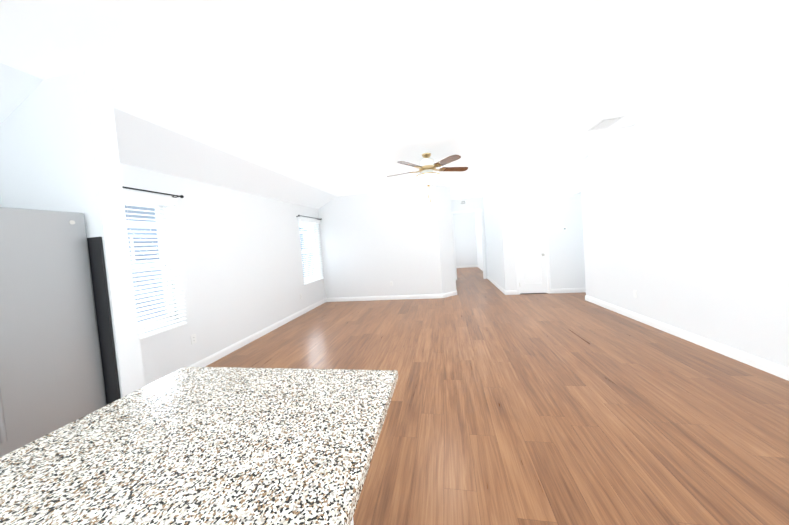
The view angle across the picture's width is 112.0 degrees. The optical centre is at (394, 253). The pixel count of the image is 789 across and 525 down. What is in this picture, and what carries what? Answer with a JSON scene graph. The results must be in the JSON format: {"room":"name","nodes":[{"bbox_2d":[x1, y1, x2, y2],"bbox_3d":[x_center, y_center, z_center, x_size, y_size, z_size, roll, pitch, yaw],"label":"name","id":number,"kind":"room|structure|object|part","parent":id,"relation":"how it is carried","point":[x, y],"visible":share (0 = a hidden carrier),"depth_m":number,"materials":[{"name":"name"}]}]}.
{"room":"kitchen","nodes":[
{"label":"kitchen","id":0,"kind":"room"},
{"bbox_2d":[0,70,144,397],"bbox_3d":[-2.403,0.161,1.979,0.930,2.760,0.140,-4,2,11],"label":"wall","id":1,"kind":"structure","parent":0,"point":[58,145],"depth_m":1.86,"materials":[{"name":"white paint"}]},
{"bbox_2d":[0,163,324,385],"bbox_3d":[-2.176,0.083,6.119,0.150,2.550,16.600,-4,2,11],"label":"wall","id":2,"kind":"structure","parent":0,"point":[240,261],"depth_m":3.90,"materials":[{"name":"white paint"}]},
{"bbox_2d":[124,201,174,330],"bbox_3d":[-2.812,0.143,2.787,0.070,1.410,0.840,-4,2,11],"label":"window","id":3,"kind":"structure","parent":2,"relation":"in","point":[147,204],"depth_m":3.13,"materials":[{"name":"white plastic"}]},
{"bbox_2d":[124,199,187,339],"bbox_3d":[-2.679,0.149,2.766,0.074,1.499,0.935,-4,2,11],"label":"window blind","id":4,"kind":"object","parent":3,"relation":"attached to","point":[161,330],"visible":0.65,"depth_m":2.95,"materials":[{"name":"white plastic"}]},
{"bbox_2d":[123,190,177,205],"bbox_3d":[-2.735,-0.590,2.736,0.091,0.088,0.971,-4,2,11],"label":"valance","id":5,"kind":"object","parent":2,"relation":"attached to","point":[137,196],"visible":0.54,"depth_m":2.89,"materials":[{"name":"white paint"}]},
{"bbox_2d":[122,186,183,197],"bbox_3d":[-2.734,-0.661,2.764,0.093,0.048,1.083,-4,2,11],"label":"curtain rod","id":6,"kind":"object","parent":2,"relation":"attached to","point":[180,196],"visible":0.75,"depth_m":2.96,"materials":[{"name":"black metal"}]},
{"bbox_2d":[191,334,196,343],"bbox_3d":[-2.548,1.089,3.380,0.007,0.115,0.070,-4,2,11],"label":"electrical outlet","id":7,"kind":"object","parent":2,"relation":"attached to","point":[193,339],"visible":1,"depth_m":3.38,"materials":[{"name":"white plastic"}]},
{"bbox_2d":[297,217,319,223],"bbox_3d":[-2.048,-0.789,6.438,0.091,0.088,0.971,-4,2,11],"label":"valance","id":8,"kind":"object","parent":2,"relation":"attached to","point":[308,220],"visible":0.96,"depth_m":6.29,"materials":[{"name":"white paint"}]},
{"bbox_2d":[299,221,318,280],"bbox_3d":[-2.126,-0.056,6.489,0.070,1.410,0.840,-4,2,11],"label":"window","id":9,"kind":"structure","parent":2,"relation":"in","point":[313,233],"depth_m":6.78,"materials":[{"name":"white plastic"}]},
{"bbox_2d":[300,221,323,284],"bbox_3d":[-1.993,-0.050,6.467,0.074,1.499,0.935,-4,2,11],"label":"window blind","id":10,"kind":"object","parent":9,"relation":"attached to","point":[316,276],"visible":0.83,"depth_m":6.41,"materials":[{"name":"white plastic"}]},
{"bbox_2d":[0,63,336,208],"bbox_3d":[-2.080,-1.230,6.030,0.880,0.560,16.600,-4,2,11],"label":"ceiling","id":11,"kind":"structure","parent":0,"point":[143,144],"depth_m":3.07,"materials":[{"name":"white paint"}]},
{"bbox_2d":[318,186,455,297],"bbox_3d":[0.268,-0.370,9.954,3.580,2.790,6.530,-4,2,11],"label":"wall","id":12,"kind":"structure","parent":0,"point":[375,244],"depth_m":6.72,"materials":[{"name":"white paint"}]},
{"bbox_2d":[188,265,788,380],"bbox_3d":[1.344,1.090,5.214,6.960,0.104,15.601,-4,2,11],"label":"baseboard","id":13,"kind":"structure","parent":12,"relation":"attached to","point":[780,371],"depth_m":3.98,"materials":[{"name":"white paint"}]},
{"bbox_2d":[0,0,788,199],"bbox_3d":[1.532,-1.687,5.336,6.520,0.120,16.600,-4,2,11],"label":"ceiling","id":14,"kind":"structure","parent":0,"point":[337,98],"depth_m":2.04,"materials":[{"name":"white paint"}]},
{"bbox_2d":[387,153,467,201],"bbox_3d":[0.500,-1.136,4.084,1.273,0.726,1.250,-4,2,11],"label":"ceiling fan","id":15,"kind":"object","parent":14,"relation":"hanging from","point":[428,176],"visible":1,"depth_m":3.94,"materials":[{"name":"brown wood"}]},
{"bbox_3d":[0.512,-1.109,4.044,0.340,0.123,0.340,-4,2,11],"label":"lamp shade","id":16,"kind":"part","parent":15,"relation":"part of","materials":[{"name":"white glass"}]},
{"bbox_2d":[587,116,624,130],"bbox_3d":[2.642,-1.620,3.346,0.245,0.014,0.370,-4,2,11],"label":"ceiling vent","id":17,"kind":"object","parent":14,"relation":"in","point":[605,123],"visible":1,"depth_m":3.31,"materials":[{"name":"white plastic"}]},
{"bbox_2d":[453,212,476,265],"bbox_3d":[3.562,-0.697,12.712,5.400,2.740,0.120,-4,2,11],"label":"wall","id":18,"kind":"structure","parent":0,"point":[467,237],"depth_m":12.69,"materials":[{"name":"white paint"}]},
{"bbox_2d":[451,197,487,278],"bbox_3d":[2.557,-0.478,9.101,1.280,2.740,0.120,-4,2,11],"label":"wall","id":19,"kind":"structure","parent":0,"point":[474,203],"depth_m":8.97,"materials":[{"name":"white paint"}]},
{"bbox_2d":[460,200,465,204],"bbox_3d":[2.320,-1.711,9.001,0.190,0.160,0.032,-4,2,11],"label":"door chime","id":20,"kind":"object","parent":19,"relation":"attached to","point":[462,202],"visible":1,"depth_m":8.99,"materials":[{"name":"white plastic"}]},
{"bbox_2d":[452,209,485,279],"bbox_3d":[2.521,-0.280,9.112,1.020,2.350,0.143,-4,2,11],"label":"trim","id":21,"kind":"structure","parent":19,"relation":"attached to","point":[482,238],"depth_m":8.99,"materials":[{"name":"white paint"}]},
{"bbox_2d":[474,212,482,270],"bbox_3d":[3.582,-0.621,10.798,0.120,2.740,3.600,-4,2,11],"label":"wall","id":22,"kind":"structure","parent":0,"point":[476,214],"depth_m":11.70,"materials":[{"name":"white paint"}]},
{"bbox_2d":[483,179,510,290],"bbox_3d":[2.873,-0.442,7.629,0.120,2.740,2.660,-4,2,11],"label":"wall","id":23,"kind":"structure","parent":0,"point":[502,197],"depth_m":6.82,"materials":[{"name":"white paint"}]},
{"bbox_2d":[206,267,788,524],"bbox_3d":[1.309,1.192,5.532,7.400,0.120,16.600,-4,2,11],"label":"floor","id":24,"kind":"structure","parent":0,"point":[552,409],"depth_m":2.09,"materials":[{"name":"brown wood"}]},
{"bbox_2d":[0,207,120,456],"bbox_3d":[-2.461,0.667,1.471,0.890,1.800,0.927,-4,2,11],"label":"fridge","id":25,"kind":"object","parent":24,"relation":"on","point":[58,365],"visible":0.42,"depth_m":1.62,"materials":[{"name":"grey metal"}]},
{"bbox_2d":[0,367,397,524],"bbox_3d":[-0.723,1.051,-0.013,1.090,0.902,2.585,-4,2,11],"label":"countertop","id":26,"kind":"structure","parent":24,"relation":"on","point":[226,446],"depth_m":0.74,"materials":[{"name":"multicoloured"}]},
{"bbox_2d":[507,173,585,289],"bbox_3d":[3.872,-0.455,6.150,2.390,2.740,0.120,-4,2,11],"label":"wall","id":27,"kind":"structure","parent":0,"point":[566,248],"depth_m":6.11,"materials":[{"name":"white paint"}]},
{"bbox_2d":[512,203,550,294],"bbox_3d":[3.217,-0.089,6.282,0.740,2.095,0.138,-4,2,11],"label":"door frame","id":28,"kind":"structure","parent":27,"relation":"attached to","point":[546,240],"depth_m":6.19,"materials":[{"name":"white paint"}]},
{"bbox_2d":[516,207,547,292],"bbox_3d":[3.204,-0.060,6.221,0.608,2.005,0.103,-4,2,11],"label":"closet door","id":29,"kind":"structure","parent":27,"relation":"in","point":[531,250],"depth_m":6.24,"materials":[{"name":"white paint"}]},
{"bbox_2d":[563,56,788,367],"bbox_3d":[3.302,-0.223,1.420,0.480,2.740,9.400,-4,2,11],"label":"wall","id":30,"kind":"structure","parent":0,"point":[685,214],"depth_m":2.94,"materials":[{"name":"white paint"}]},
{"label":"outside","id":31,"kind":"structure","parent":0,"visible":0},
{"bbox_3d":[-6.217,1.886,6.049,7.960,0.050,20.000,-4,2,11],"label":"ground","id":32,"kind":"structure","parent":31,"visible":0},
{"bbox_2d":[125,205,307,260],"bbox_3d":[-7.838,-0.336,6.230,4.000,4.600,16.000,-4,2,11],"label":"house","id":33,"kind":"structure","parent":32,"relation":"on","point":[139,225],"depth_m":6.41,"materials":[{"name":"white plastic"}]},
{"bbox_2d":[131,249,314,321],"bbox_3d":[-4.572,0.942,5.693,0.040,1.620,16.000,-4,2,11],"label":"fence","id":34,"kind":"object","parent":32,"relation":"on","point":[162,286],"depth_m":5.12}
]}

